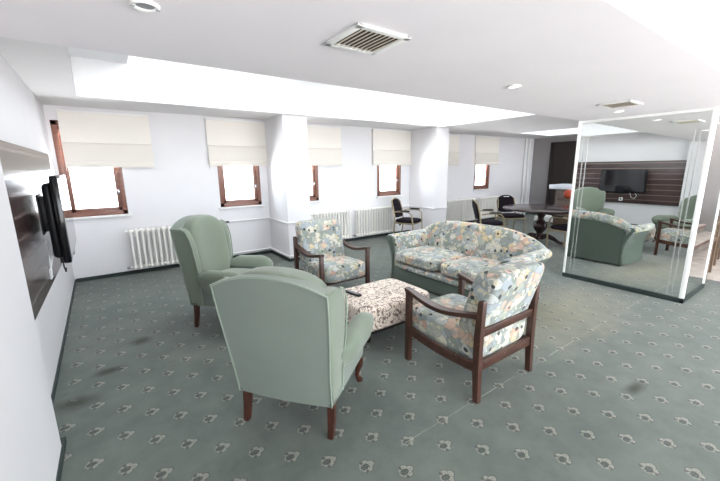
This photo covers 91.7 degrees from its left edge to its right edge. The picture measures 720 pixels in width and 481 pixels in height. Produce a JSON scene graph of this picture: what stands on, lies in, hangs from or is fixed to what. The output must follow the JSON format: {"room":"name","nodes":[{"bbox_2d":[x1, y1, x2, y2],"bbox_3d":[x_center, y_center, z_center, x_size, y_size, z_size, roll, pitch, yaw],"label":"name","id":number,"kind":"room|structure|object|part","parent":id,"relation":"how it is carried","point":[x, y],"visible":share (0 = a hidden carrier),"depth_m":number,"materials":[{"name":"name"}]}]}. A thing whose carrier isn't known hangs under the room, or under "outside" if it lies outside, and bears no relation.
{"room":"care facility","nodes":[
{"label":"care facility","id":0,"kind":"room"},
{"bbox_2d":[0,53,74,480],"bbox_3d":[-1.459,-0.276,0.923,0.426,3.400,9.650,-9,14,-34],"label":"wall","id":1,"kind":"structure","parent":0,"point":[30,443],"depth_m":1.71,"materials":[{"name":"grey paint"}]},
{"bbox_2d":[0,140,61,319],"bbox_3d":[-2.569,-0.173,2.750,0.078,1.085,2.535,-9,14,-34],"label":"wall panel","id":2,"kind":"object","parent":1,"relation":"attached to","point":[25,170],"visible":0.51,"depth_m":2.40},
{"bbox_2d":[35,175,75,278],"bbox_3d":[-2.403,-0.133,2.771,0.165,0.755,1.050,-9,15,-36],"label":"television","id":3,"kind":"object","parent":2,"relation":"attached to","point":[54,207],"visible":1,"depth_m":2.44,"materials":[{"name":"black plastic"}]},
{"bbox_2d":[51,280,75,480],"bbox_3d":[-1.291,1.346,1.367,0.120,0.040,9.652,-9,14,-35],"label":"baseboard","id":4,"kind":"structure","parent":1,"relation":"attached to","point":[63,439],"depth_m":2.66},
{"bbox_2d":[0,37,75,95],"bbox_3d":[-2.608,-1.864,2.670,0.615,0.870,3.260,-9,14,-34],"label":"ceiling strip","id":5,"kind":"object","parent":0,"point":[45,68],"visible":0.43,"depth_m":2.92,"materials":[{"name":"grey paint"}]},
{"bbox_2d":[68,47,127,62],"bbox_3d":[2.159,-2.840,5.914,12.300,0.480,3.310,-9,14,-34],"label":"ceiling","id":6,"kind":"structure","parent":0,"point":[76,52],"depth_m":4.06,"materials":[{"name":"paint"}]},
{"bbox_2d":[446,115,578,132],"bbox_3d":[4.002,-2.897,7.223,3.000,0.900,3.260,-9,14,-34],"label":"ceiling","id":7,"kind":"structure","parent":6,"relation":"attached to","point":[531,123],"depth_m":7.56,"materials":[{"name":"grey paint"}]},
{"bbox_2d":[264,114,310,258],"bbox_3d":[-1.314,-0.936,6.387,0.440,2.480,0.850,-9,14,-34],"label":"pillar","id":8,"kind":"structure","parent":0,"point":[285,134],"depth_m":6.06,"materials":[{"name":"white paint"}]},
{"bbox_2d":[42,104,533,279],"bbox_3d":[0.679,-1.831,8.331,12.650,3.400,0.250,-9,14,-34],"label":"wall","id":9,"kind":"structure","parent":0,"point":[182,182],"depth_m":5.94,"materials":[{"name":"white paint"}]},
{"bbox_2d":[49,120,132,219],"bbox_3d":[-3.886,-1.011,5.080,0.815,1.365,0.135,-9,14,-34],"label":"window","id":10,"kind":"structure","parent":9,"relation":"in","point":[122,209],"depth_m":5.10,"materials":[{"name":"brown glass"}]},
{"bbox_3d":[-3.912,-1.030,5.095,0.629,1.229,0.045,-9,14,-34],"label":"sash","id":11,"kind":"part","parent":10,"relation":"part of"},
{"bbox_3d":[-3.852,-0.351,5.179,0.815,0.030,0.045,-9,14,-34],"label":"sill","id":12,"kind":"part","parent":10,"relation":"part of","materials":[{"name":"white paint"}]},
{"bbox_2d":[56,109,154,169],"bbox_3d":[-3.652,-1.432,5.090,1.076,0.820,0.070,-9,14,-34],"label":"blind","id":13,"kind":"object","parent":9,"relation":"attached to","point":[89,139],"visible":1,"depth_m":5.04,"materials":[{"name":"white fabric"}]},
{"bbox_2d":[125,226,178,269],"bbox_3d":[-3.277,0.096,5.594,0.820,0.625,0.180,-9,14,-34],"label":"radiator","id":14,"kind":"object","parent":9,"relation":"attached to","point":[152,229],"visible":0.84,"depth_m":5.51,"materials":[{"name":"metal"}]},
{"bbox_2d":[204,118,267,165],"bbox_3d":[-2.109,-1.683,6.152,1.096,0.825,0.070,-9,14,-34],"label":"blind","id":15,"kind":"object","parent":9,"relation":"attached to","point":[229,142],"visible":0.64,"depth_m":6.09,"materials":[{"name":"white fabric"}]},
{"bbox_2d":[217,166,264,208],"bbox_3d":[-2.164,-1.277,6.266,0.820,1.365,0.135,-9,14,-34],"label":"window","id":16,"kind":"structure","parent":9,"relation":"in","point":[240,203],"depth_m":6.37,"materials":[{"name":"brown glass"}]},
{"bbox_3d":[-2.190,-1.295,6.282,0.634,1.229,0.045,-9,14,-34],"label":"sash","id":17,"kind":"part","parent":16,"relation":"part of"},
{"bbox_3d":[-2.131,-0.616,6.365,0.820,0.030,0.045,-9,14,-34],"label":"sill","id":18,"kind":"part","parent":16,"relation":"part of","materials":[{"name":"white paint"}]},
{"bbox_2d":[226,217,298,223],"bbox_3d":[-1.538,-0.357,6.313,1.555,0.030,0.875,-9,14,-34],"label":"pipe","id":19,"kind":"object","parent":9,"relation":"attached to","point":[267,217],"visible":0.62,"depth_m":6.36,"materials":[{"name":"white metal"}]},
{"bbox_2d":[233,247,293,256],"bbox_3d":[-1.790,0.261,6.254,2.150,0.031,0.879,-9,14,-34],"label":"pipe","id":20,"kind":"object","parent":9,"relation":"attached to","point":[270,247],"visible":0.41,"depth_m":6.51,"materials":[{"name":"white metal"}]},
{"bbox_2d":[76,213,527,282],"bbox_3d":[1.043,-0.108,8.238,12.194,0.055,0.865,-9,14,-34],"label":"baseboard","id":21,"kind":"structure","parent":9,"relation":"attached to","point":[383,234],"depth_m":5.85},
{"bbox_2d":[310,166,321,202],"bbox_3d":[-1.160,-1.432,6.959,0.800,1.365,0.135,-9,14,-34],"label":"window","id":22,"kind":"structure","parent":9,"relation":"in","point":[314,197],"depth_m":7.17,"materials":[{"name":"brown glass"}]},
{"bbox_3d":[-1.185,-1.450,6.974,0.614,1.229,0.045,-9,14,-34],"label":"sash","id":23,"kind":"part","parent":22,"relation":"part of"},
{"bbox_2d":[307,125,341,165],"bbox_3d":[-0.845,-1.877,7.023,1.101,0.825,0.070,-9,14,-34],"label":"blind","id":24,"kind":"object","parent":9,"relation":"attached to","point":[324,142],"visible":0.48,"depth_m":7.08,"materials":[{"name":"white fabric"}]},
{"bbox_2d":[310,209,351,238],"bbox_3d":[-0.655,-0.308,7.401,1.080,0.625,0.180,-9,14,-34],"label":"radiator","id":25,"kind":"object","parent":9,"relation":"attached to","point":[329,214],"visible":0.53,"depth_m":7.46,"materials":[{"name":"metal"}]},
{"bbox_2d":[354,206,392,236],"bbox_3d":[0.309,-0.457,8.065,1.120,0.625,0.180,-9,14,-34],"label":"radiator","id":26,"kind":"object","parent":9,"relation":"attached to","point":[366,233],"visible":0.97,"depth_m":7.99,"materials":[{"name":"metal"}]},
{"bbox_2d":[376,165,402,197],"bbox_3d":[0.682,-1.716,8.228,0.810,1.365,0.135,-9,14,-34],"label":"window","id":27,"kind":"structure","parent":9,"relation":"in","point":[397,192],"depth_m":8.39,"materials":[{"name":"brown wood"}]},
{"bbox_3d":[0.657,-1.734,8.243,0.624,1.229,0.045,-9,14,-34],"label":"sash","id":28,"kind":"part","parent":27,"relation":"part of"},
{"bbox_3d":[0.716,-1.055,8.327,0.810,0.030,0.045,-9,14,-34],"label":"sill","id":29,"kind":"part","parent":27,"relation":"part of","materials":[{"name":"white paint"}]},
{"bbox_2d":[372,129,411,164],"bbox_3d":[0.756,-2.127,8.126,1.161,0.840,0.070,-9,14,-34],"label":"blind","id":30,"kind":"object","parent":9,"relation":"attached to","point":[390,147],"visible":1,"depth_m":8.09,"materials":[{"name":"beige fabric"}]},
{"bbox_2d":[393,221,402,231],"bbox_3d":[0.929,-0.359,8.555,0.260,0.260,0.106,-9,14,-34],"label":"junction box","id":31,"kind":"object","parent":9,"relation":"attached to","point":[398,227],"visible":0.51,"depth_m":8.50,"materials":[{"name":"white plastic"}]},
{"bbox_2d":[402,205,447,208],"bbox_3d":[1.695,-0.836,8.545,1.600,0.026,0.875,-9,14,-34],"label":"pipe","id":32,"kind":"object","parent":9,"relation":"attached to","point":[407,205],"visible":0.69,"depth_m":8.28,"materials":[{"name":"white metal"}]},
{"bbox_2d":[446,199,460,220],"bbox_3d":[2.458,-0.788,9.545,0.700,0.625,0.180,-9,14,-34],"label":"radiator","id":33,"kind":"object","parent":9,"relation":"attached to","point":[452,210],"visible":0.59,"depth_m":9.52,"materials":[{"name":"metal"}]},
{"bbox_2d":[448,134,459,164],"bbox_3d":[2.186,-2.342,9.112,1.181,0.850,0.070,-9,14,-34],"label":"blind","id":34,"kind":"object","parent":9,"relation":"attached to","point":[453,155],"visible":0.31,"depth_m":9.30,"materials":[{"name":"beige fabric"}]},
{"bbox_2d":[460,198,476,220],"bbox_3d":[3.029,-0.876,9.939,0.700,0.625,0.180,-9,14,-34],"label":"radiator","id":35,"kind":"object","parent":9,"relation":"attached to","point":[466,209],"visible":0.8,"depth_m":9.87,"materials":[{"name":"metal"}]},
{"bbox_2d":[473,165,490,190],"bbox_3d":[3.562,-2.159,10.212,0.800,1.365,0.135,-9,14,-34],"label":"window","id":36,"kind":"structure","parent":9,"relation":"in","point":[485,186],"depth_m":10.38,"materials":[{"name":"brown wood"}]},
{"bbox_3d":[3.536,-2.178,10.228,0.614,1.229,0.045,-9,14,-34],"label":"sash","id":37,"kind":"part","parent":36,"relation":"part of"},
{"bbox_2d":[474,136,499,171],"bbox_3d":[3.699,-2.443,10.180,1.121,1.120,0.070,-9,14,-34],"label":"blind","id":38,"kind":"object","parent":9,"relation":"attached to","point":[486,148],"visible":1,"depth_m":10.12,"materials":[{"name":"beige fabric"}]},
{"bbox_2d":[478,196,498,218],"bbox_3d":[3.822,-0.999,10.485,0.960,0.625,0.180,-9,14,-34],"label":"radiator","id":39,"kind":"object","parent":9,"relation":"attached to","point":[490,202],"visible":0.85,"depth_m":10.39,"materials":[{"name":"metal"}]},
{"bbox_2d":[519,138,527,213],"bbox_3d":[5.348,-2.056,11.427,0.070,2.480,0.070,-9,14,-34],"label":"pipe","id":40,"kind":"object","parent":9,"relation":"attached to","point":[526,139],"visible":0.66,"depth_m":11.36,"materials":[{"name":"white metal"}]},
{"bbox_2d":[523,138,531,214],"bbox_3d":[5.527,-2.084,11.551,0.070,2.480,0.070,-9,14,-34],"label":"pipe","id":41,"kind":"object","parent":9,"relation":"attached to","point":[530,139],"visible":1,"depth_m":11.49,"materials":[{"name":"white metal"}]},
{"bbox_2d":[33,55,556,138],"bbox_3d":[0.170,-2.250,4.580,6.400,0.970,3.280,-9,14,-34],"label":"ceiling","id":42,"kind":"structure","parent":0,"point":[140,79],"depth_m":5.30,"materials":[{"name":"paint"}]},
{"bbox_2d":[0,0,719,120],"bbox_3d":[4.698,-1.541,2.520,12.300,0.710,5.510,-9,14,-34],"label":"ceiling","id":43,"kind":"structure","parent":0,"point":[567,58],"depth_m":1.73,"materials":[{"name":"paint"}]},
{"bbox_2d":[129,0,160,12],"bbox_3d":[-0.779,-0.848,1.268,0.098,0.014,0.098,-9,14,-34],"label":"recessed light","id":44,"kind":"object","parent":43,"relation":"in","point":[147,6],"visible":1,"depth_m":1.26,"materials":[{"name":"white paint"}]},
{"bbox_2d":[324,22,411,55],"bbox_3d":[0.033,-0.933,1.636,0.300,0.015,0.290,-9,14,-34],"label":"ceiling vent","id":45,"kind":"object","parent":43,"relation":"in","point":[360,37],"visible":1,"depth_m":1.61,"materials":[{"name":"white metal"}]},
{"bbox_2d":[507,84,520,88],"bbox_3d":[1.153,-1.150,2.617,0.098,0.014,0.098,-9,14,-34],"label":"recessed light","id":46,"kind":"object","parent":43,"relation":"in","point":[516,86],"visible":1,"depth_m":2.62,"materials":[{"name":"white paint"}]},
{"bbox_2d":[596,100,643,108],"bbox_3d":[2.549,-1.333,3.429,0.340,0.015,0.290,-9,14,-34],"label":"ceiling vent","id":47,"kind":"object","parent":43,"relation":"in","point":[626,103],"visible":1,"depth_m":3.40,"materials":[{"name":"white metal"}]},
{"bbox_2d":[53,214,719,480],"bbox_3d":[3.435,0.672,4.758,12.800,0.120,10.250,-9,14,-34],"label":"floor","id":48,"kind":"structure","parent":0,"point":[621,385],"depth_m":2.44,"materials":[{"name":"green carpet"}]},
{"bbox_2d":[170,215,272,326],"bbox_3d":[-1.443,0.297,3.754,0.773,1.140,0.764,2,12,11],"label":"armchair","id":49,"kind":"object","parent":48,"relation":"on","point":[202,243],"visible":0.77,"depth_m":3.55,"materials":[{"name":"green fabric"}]},
{"bbox_3d":[-1.687,0.766,3.619,0.068,0.274,0.044,2,12,11],"label":"leg","id":50,"kind":"part","parent":49,"relation":"part of","materials":[{"name":"brown wood"}]},
{"bbox_3d":[-1.401,0.524,3.527,0.520,0.296,0.080,2,12,11],"label":"panel","id":51,"kind":"part","parent":49,"relation":"part of","materials":[{"name":"green fabric"}]},
{"bbox_3d":[-1.376,0.419,3.457,0.524,0.254,0.168,2,12,11],"label":"arm","id":52,"kind":"part","parent":49,"relation":"part of"},
{"bbox_2d":[222,268,249,273],"bbox_3d":[-1.328,0.428,3.759,0.515,0.201,0.460,2,12,11],"label":"seat cushion","id":53,"kind":"object","parent":49,"relation":"on","point":[239,270],"depth_m":3.82,"materials":[{"name":"green fabric"}]},
{"bbox_3d":[-1.305,0.421,4.020,0.520,0.296,0.080,2,12,11],"label":"panel","id":54,"kind":"part","parent":49,"relation":"part of","materials":[{"name":"green fabric"}]},
{"bbox_3d":[-1.264,0.299,4.030,0.524,0.254,0.168,2,12,11],"label":"arm","id":55,"kind":"part","parent":49,"relation":"part of"},
{"bbox_2d":[210,266,373,439],"bbox_3d":[-0.392,0.621,2.323,0.831,1.061,0.840,3,12,17],"label":"armchair","id":56,"kind":"object","parent":48,"relation":"on","point":[288,336],"visible":1,"depth_m":1.98,"materials":[{"name":"green fabric"}]},
{"bbox_3d":[-0.731,1.041,2.281,0.048,0.255,0.074,3,12,17],"label":"leg","id":57,"kind":"part","parent":56,"relation":"part of","materials":[{"name":"brown wood"}]},
{"bbox_3d":[-0.375,0.840,2.417,0.640,0.135,0.630,3,12,17],"label":"seat frame","id":58,"kind":"part","parent":56,"relation":"part of","materials":[{"name":"green fabric"}]},
{"bbox_3d":[-0.170,1.069,2.115,0.048,0.255,0.074,3,12,17],"label":"leg","id":59,"kind":"part","parent":56,"relation":"part of","materials":[{"name":"brown wood"}]},
{"bbox_3d":[-0.095,0.775,2.369,0.087,0.275,0.565,3,12,17],"label":"panel","id":60,"kind":"part","parent":56,"relation":"part of","materials":[{"name":"green fabric"}]},
{"bbox_3d":[-0.042,0.664,2.369,0.182,0.236,0.570,3,12,17],"label":"arm","id":61,"kind":"part","parent":56,"relation":"part of"},
{"bbox_3d":[-0.020,0.951,2.648,0.099,0.274,0.072,-9,15,-36],"label":"leg","id":62,"kind":"part","parent":56,"relation":"part of","materials":[{"name":"brown wood"}]},
{"bbox_2d":[293,218,369,285],"bbox_3d":[-0.381,0.229,4.522,0.732,0.930,0.848,-9,14,-34],"label":"armchair","id":63,"kind":"object","parent":48,"relation":"on","point":[320,245],"visible":0.94,"depth_m":4.48,"materials":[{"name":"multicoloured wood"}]},
{"bbox_3d":[-0.838,0.312,4.617,0.044,0.740,0.056,-9,14,-34],"label":"leg","id":64,"kind":"part","parent":63,"relation":"part of","materials":[{"name":"brown wood"}]},
{"bbox_3d":[-0.634,0.148,4.284,0.072,0.092,0.710,-9,14,-34],"label":"arm","id":65,"kind":"part","parent":63,"relation":"part of","materials":[{"name":"brown wood"}]},
{"bbox_2d":[295,218,343,269],"bbox_3d":[-0.536,0.055,4.707,0.605,0.660,0.317,-9,14,-34],"label":"cushion","id":66,"kind":"object","parent":63,"relation":"on","point":[314,236],"depth_m":4.58,"materials":[{"name":"fabric"}]},
{"bbox_3d":[-0.443,0.473,4.080,0.040,0.632,0.044,-9,14,-34],"label":"leg","id":67,"kind":"part","parent":63,"relation":"part of","materials":[{"name":"brown wood"}]},
{"bbox_2d":[304,255,364,282],"bbox_3d":[-0.336,0.352,4.483,0.600,0.238,0.694,-9,14,-34],"label":"seat cushion","id":68,"kind":"object","parent":63,"relation":"on","point":[336,268],"depth_m":4.26,"materials":[{"name":"fabric"}]},
{"bbox_3d":[-0.190,0.477,4.300,0.660,0.060,0.022,-9,14,-34],"label":"rail","id":69,"kind":"part","parent":63,"relation":"part of","materials":[{"name":"brown wood"}]},
{"bbox_3d":[-0.095,0.065,4.655,0.072,0.092,0.710,-9,14,-34],"label":"arm","id":70,"kind":"part","parent":63,"relation":"part of","materials":[{"name":"brown wood"}]},
{"bbox_3d":[0.096,0.390,4.452,0.040,0.632,0.044,-9,14,-34],"label":"leg","id":71,"kind":"part","parent":63,"relation":"part of","materials":[{"name":"brown wood"}]},
{"bbox_2d":[342,278,428,342],"bbox_3d":[0.207,0.697,3.488,0.830,0.418,0.620,-9,14,-34],"label":"ottoman","id":72,"kind":"object","parent":48,"relation":"on","point":[385,299],"visible":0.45,"depth_m":3.23,"materials":[{"name":"beige fabric"}]},
{"bbox_2d":[345,290,361,296],"bbox_3d":[-0.067,0.503,3.346,0.200,0.020,0.046,11,16,44],"label":"remote control","id":73,"kind":"object","parent":72,"relation":"on","point":[346,291],"visible":0.99,"depth_m":3.33,"materials":[{"name":"black plastic"}]},
{"bbox_2d":[391,198,422,232],"bbox_3d":[1.037,-0.482,7.873,0.624,0.943,0.610,7,14,31],"label":"armchair","id":74,"kind":"object","parent":48,"relation":"on","point":[398,211],"visible":0.99,"depth_m":7.79,"materials":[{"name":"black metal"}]},
{"bbox_3d":[0.745,-0.417,7.807,0.108,0.848,0.058,7,14,31],"label":"leg","id":75,"kind":"part","parent":74,"relation":"part of","materials":[{"name":"beige metal"}]},
{"bbox_3d":[0.846,-0.743,7.938,0.137,0.415,0.390,7,14,31],"label":"backrest","id":76,"kind":"part","parent":74,"relation":"part of","materials":[{"name":"fabric"}]},
{"bbox_3d":[0.959,-0.304,7.646,0.475,0.680,0.065,7,14,33],"label":"leg","id":77,"kind":"part","parent":74,"relation":"part of","materials":[{"name":"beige metal"}]},
{"bbox_3d":[1.090,-0.454,7.846,0.500,0.098,0.500,7,14,31],"label":"seat","id":78,"kind":"part","parent":74,"relation":"part of","materials":[{"name":"fabric"}]},
{"bbox_3d":[1.082,-0.411,7.860,0.470,0.030,0.519,7,14,31],"label":"seat frame","id":79,"kind":"part","parent":74,"relation":"part of","materials":[{"name":"beige metal"}]},
{"bbox_3d":[1.234,-0.397,8.081,0.475,0.680,0.065,6,13,29],"label":"leg","id":80,"kind":"part","parent":74,"relation":"part of","materials":[{"name":"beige metal"}]},
{"bbox_2d":[386,221,551,299],"bbox_3d":[1.296,0.236,4.580,0.905,0.855,1.976,-9,14,-36],"label":"floral sofa","id":81,"kind":"object","parent":48,"relation":"on","point":[431,258],"visible":0.69,"depth_m":4.55,"materials":[{"name":"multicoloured fabric"}]},
{"bbox_3d":[0.437,0.234,5.064,0.026,0.623,0.159,-9,14,-36],"label":"arm","id":82,"kind":"part","parent":81,"relation":"part of","materials":[{"name":"teal fabric"}]},
{"bbox_3d":[0.769,0.177,5.291,0.785,0.635,0.208,-9,14,-36],"label":"arm","id":83,"kind":"part","parent":81,"relation":"part of","materials":[{"name":"fabric"}]},
{"bbox_2d":[395,245,466,270],"bbox_3d":[0.991,0.230,4.874,0.760,0.170,0.826,-9,14,-36],"label":"seat cushion","id":84,"kind":"object","parent":81,"relation":"on","point":[413,257],"depth_m":4.72,"materials":[{"name":"fabric"}]},
{"bbox_2d":[441,256,499,281],"bbox_3d":[1.487,0.359,4.222,0.760,0.170,0.826,-9,14,-36],"label":"seat cushion","id":85,"kind":"object","parent":81,"relation":"on","point":[470,266],"depth_m":4.20,"materials":[{"name":"fabric"}]},
{"bbox_2d":[425,221,546,260],"bbox_3d":[1.549,0.067,4.739,0.270,0.595,1.860,-9,14,-36],"label":"cushion","id":86,"kind":"object","parent":81,"relation":"on","point":[496,243],"depth_m":4.58,"materials":[{"name":"fabric"}]},
{"bbox_3d":[1.826,0.452,3.901,0.785,0.635,0.208,-9,14,-36],"label":"arm","id":87,"kind":"part","parent":81,"relation":"part of","materials":[{"name":"fabric"}]},
{"bbox_2d":[405,259,543,403],"bbox_3d":[0.881,0.572,2.790,0.732,0.930,0.848,-9,14,-34],"label":"armchair","id":88,"kind":"object","parent":48,"relation":"on","point":[498,303],"visible":1,"depth_m":2.51,"materials":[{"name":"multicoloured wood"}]},
{"bbox_3d":[0.407,0.703,2.921,0.040,0.632,0.044,-9,14,-34],"label":"leg","id":89,"kind":"part","parent":88,"relation":"part of","materials":[{"name":"brown wood"}]},
{"bbox_3d":[0.604,0.813,2.660,0.026,0.097,0.680,-9,14,-34],"label":"rail","id":90,"kind":"part","parent":88,"relation":"part of","materials":[{"name":"brown wood"}]},
{"bbox_3d":[0.591,0.480,2.603,0.072,0.092,0.710,-9,14,-34],"label":"arm","id":91,"kind":"part","parent":88,"relation":"part of","materials":[{"name":"brown wood"}]},
{"bbox_2d":[412,294,472,358],"bbox_3d":[0.838,0.671,2.875,0.600,0.238,0.694,-9,14,-34],"label":"seat cushion","id":92,"kind":"object","parent":88,"relation":"on","point":[446,330],"depth_m":2.71,"materials":[{"name":"fabric"}]},
{"bbox_3d":[0.946,0.620,3.292,0.040,0.632,0.044,-9,14,-34],"label":"leg","id":93,"kind":"part","parent":88,"relation":"part of","materials":[{"name":"brown wood"}]},
{"bbox_3d":[1.130,0.397,2.975,0.072,0.092,0.710,-9,14,-34],"label":"arm","id":94,"kind":"part","parent":88,"relation":"part of","materials":[{"name":"brown wood"}]},
{"bbox_3d":[0.801,0.759,2.361,0.044,0.740,0.056,-9,14,-34],"label":"leg","id":95,"kind":"part","parent":88,"relation":"part of","materials":[{"name":"brown wood"}]},
{"bbox_2d":[458,259,543,356],"bbox_3d":[1.032,0.482,2.550,0.605,0.660,0.317,-9,14,-34],"label":"cushion","id":96,"kind":"object","parent":88,"relation":"on","point":[509,290],"depth_m":2.44,"materials":[{"name":"fabric"}]},
{"bbox_3d":[1.071,0.823,2.571,0.660,0.070,0.024,-9,14,-34],"label":"rail","id":97,"kind":"part","parent":88,"relation":"part of","materials":[{"name":"brown wood"}]},
{"bbox_3d":[1.069,0.585,2.520,0.660,0.058,0.022,-9,14,-34],"label":"rail","id":98,"kind":"part","parent":88,"relation":"part of","materials":[{"name":"brown wood"}]},
{"bbox_3d":[1.340,0.676,2.733,0.044,0.740,0.056,-9,14,-34],"label":"leg","id":99,"kind":"part","parent":88,"relation":"part of","materials":[{"name":"brown wood"}]},
{"bbox_2d":[472,199,503,226],"bbox_3d":[2.681,-0.405,7.406,0.624,0.943,0.610,0,12,5],"label":"armchair","id":100,"kind":"object","parent":48,"relation":"on","point":[475,205],"visible":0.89,"depth_m":7.21,"materials":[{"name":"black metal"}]},
{"bbox_3d":[2.458,-0.646,7.375,0.137,0.415,0.390,0,12,5],"label":"backrest","id":101,"kind":"part","parent":100,"relation":"part of","materials":[{"name":"fabric"}]},
{"bbox_3d":[2.743,-0.383,7.406,0.500,0.098,0.500,0,12,5],"label":"seat","id":102,"kind":"part","parent":100,"relation":"part of","materials":[{"name":"fabric"}]},
{"bbox_3d":[2.729,-0.226,7.171,0.475,0.680,0.065,1,12,7],"label":"leg","id":103,"kind":"part","parent":100,"relation":"part of","materials":[{"name":"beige metal"}]},
{"bbox_2d":[497,195,525,233],"bbox_3d":[3.631,-0.622,8.450,0.519,0.923,0.605,-2,12,-5],"label":"banquet chair","id":104,"kind":"object","parent":48,"relation":"on","point":[502,200],"visible":0.82,"depth_m":8.59,"materials":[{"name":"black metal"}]},
{"bbox_3d":[3.607,-0.918,8.624,0.460,0.414,0.137,-2,12,-5],"label":"backrest","id":105,"kind":"part","parent":104,"relation":"part of","materials":[{"name":"fabric"}]},
{"bbox_3d":[3.635,-0.557,8.421,0.519,0.030,0.470,-2,12,-5],"label":"seat frame","id":106,"kind":"part","parent":104,"relation":"part of","materials":[{"name":"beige metal"}]},
{"bbox_3d":[3.636,-0.599,8.402,0.500,0.098,0.500,-2,12,-5],"label":"seat","id":107,"kind":"part","parent":104,"relation":"part of","materials":[{"name":"fabric"}]},
{"bbox_2d":[503,204,569,244],"bbox_3d":[3.792,-0.322,7.357,1.510,0.754,1.510,-9,14,-34],"label":"round table","id":108,"kind":"object","parent":48,"relation":"on","point":[539,225],"visible":0.86,"depth_m":7.25,"materials":[{"name":"brown wood"}]},
{"bbox_2d":[534,215,552,223],"bbox_3d":[5.612,-0.607,10.107,0.500,0.170,0.920,-9,14,-34],"label":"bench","id":109,"kind":"object","parent":48,"relation":"on","point":[547,217],"visible":0.21,"depth_m":10.07,"materials":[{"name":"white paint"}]},
{"bbox_2d":[545,215,567,247],"bbox_3d":[3.992,-0.255,6.602,0.610,0.943,0.624,-6,13,-23],"label":"armchair","id":110,"kind":"object","parent":48,"relation":"on","point":[558,227],"visible":0.27,"depth_m":6.65,"materials":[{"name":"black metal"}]},
{"bbox_3d":[3.972,-0.198,6.663,0.519,0.030,0.470,-6,13,-23],"label":"seat frame","id":111,"kind":"part","parent":110,"relation":"part of","materials":[{"name":"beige metal"}]},
{"bbox_3d":[3.967,-0.244,6.663,0.500,0.098,0.500,-6,13,-23],"label":"seat","id":112,"kind":"part","parent":110,"relation":"part of","materials":[{"name":"fabric"}]},
{"bbox_2d":[549,184,571,224],"bbox_3d":[5.834,-0.783,8.573,0.720,1.130,2.100,-9,14,-34],"label":"reception desk","id":113,"kind":"object","parent":48,"relation":"on","point":[560,188],"visible":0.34,"depth_m":9.00,"materials":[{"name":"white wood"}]},
{"bbox_2d":[554,198,570,224],"bbox_3d":[5.557,-0.536,8.211,0.438,0.800,1.760,-9,14,-34],"label":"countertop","id":114,"kind":"structure","parent":48,"relation":"on","point":[560,201],"depth_m":8.64,"materials":[{"name":"brown wood"}]},
{"bbox_2d":[563,190,570,198],"bbox_3d":[5.142,-1.141,8.609,0.230,0.230,0.230,-9,14,-34],"label":"ball","id":115,"kind":"object","parent":114,"relation":"on","point":[567,194],"visible":0.79,"depth_m":8.55,"materials":[{"name":"plastic"}]},
{"bbox_2d":[562,107,719,303],"bbox_3d":[3.770,-0.498,4.693,0.960,2.190,1.363,-9,14,-34],"label":"column","id":116,"kind":"structure","parent":48,"relation":"on","point":[645,199],"depth_m":4.31,"materials":[{"name":"white paint"}]},
{"bbox_3d":[4.156,-0.408,4.163,0.880,2.100,0.016,-9,14,-34],"label":"mirror panel","id":117,"kind":"part","parent":116,"relation":"part of","materials":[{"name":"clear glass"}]},
{"bbox_2d":[409,127,448,229],"bbox_3d":[1.639,-1.392,8.422,0.410,2.480,0.850,-9,14,-34],"label":"pillar","id":118,"kind":"structure","parent":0,"point":[429,146],"depth_m":8.16,"materials":[{"name":"white paint"}]},
{"bbox_2d":[521,128,577,135],"bbox_3d":[5.928,-3.138,8.549,1.700,0.970,3.280,-9,14,-34],"label":"ceiling","id":119,"kind":"structure","parent":0,"point":[571,130],"depth_m":10.07,"materials":[{"name":"paint"}]},
{"bbox_2d":[556,134,577,136],"bbox_3d":[6.902,-3.344,9.221,0.700,0.900,3.260,-9,14,-34],"label":"ceiling","id":120,"kind":"structure","parent":0,"point":[568,134],"depth_m":10.34,"materials":[{"name":"grey paint"}]},
{"bbox_2d":[529,136,719,215],"bbox_3d":[8.619,-1.829,7.868,0.200,3.400,9.650,-9,14,-34],"label":"wall","id":121,"kind":"structure","parent":0,"point":[541,150],"depth_m":11.47,"materials":[{"name":"grey paint"}]},
{"bbox_2d":[545,141,576,214],"bbox_3d":[6.927,-1.724,10.103,0.075,2.330,2.950,-9,14,-34],"label":"door","id":122,"kind":"structure","parent":121,"relation":"in","point":[562,154],"depth_m":10.91,"materials":[{"name":"brown wood"}]},
{"bbox_2d":[707,259,719,280],"bbox_3d":[7.442,0.456,5.246,4.450,0.011,2.880,-9,14,-34],"label":"floor","id":123,"kind":"structure","parent":0,"point":[714,275],"depth_m":5.18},
{"bbox_2d":[705,215,719,280],"bbox_3d":[5.710,-0.034,5.562,2.411,0.885,0.060,-10,15,-39],"label":"stair railing","id":124,"kind":"object","parent":123,"relation":"on","point":[715,251],"visible":0.63,"depth_m":5.17,"materials":[{"name":"brown wood"}]},
{"bbox_3d":[4.817,0.176,4.828,0.052,0.790,0.052,-9,14,-34],"label":"post","id":125,"kind":"part","parent":124,"relation":"part of","materials":[{"name":"brown wood"}]},
{"bbox_3d":[5.237,0.099,5.178,0.052,0.790,0.052,-9,14,-34],"label":"post","id":126,"kind":"part","parent":124,"relation":"part of","materials":[{"name":"brown wood"}]},
{"bbox_3d":[5.657,0.022,5.528,0.052,0.790,0.052,-9,14,-34],"label":"post","id":127,"kind":"part","parent":124,"relation":"part of","materials":[{"name":"brown wood"}]}
]}

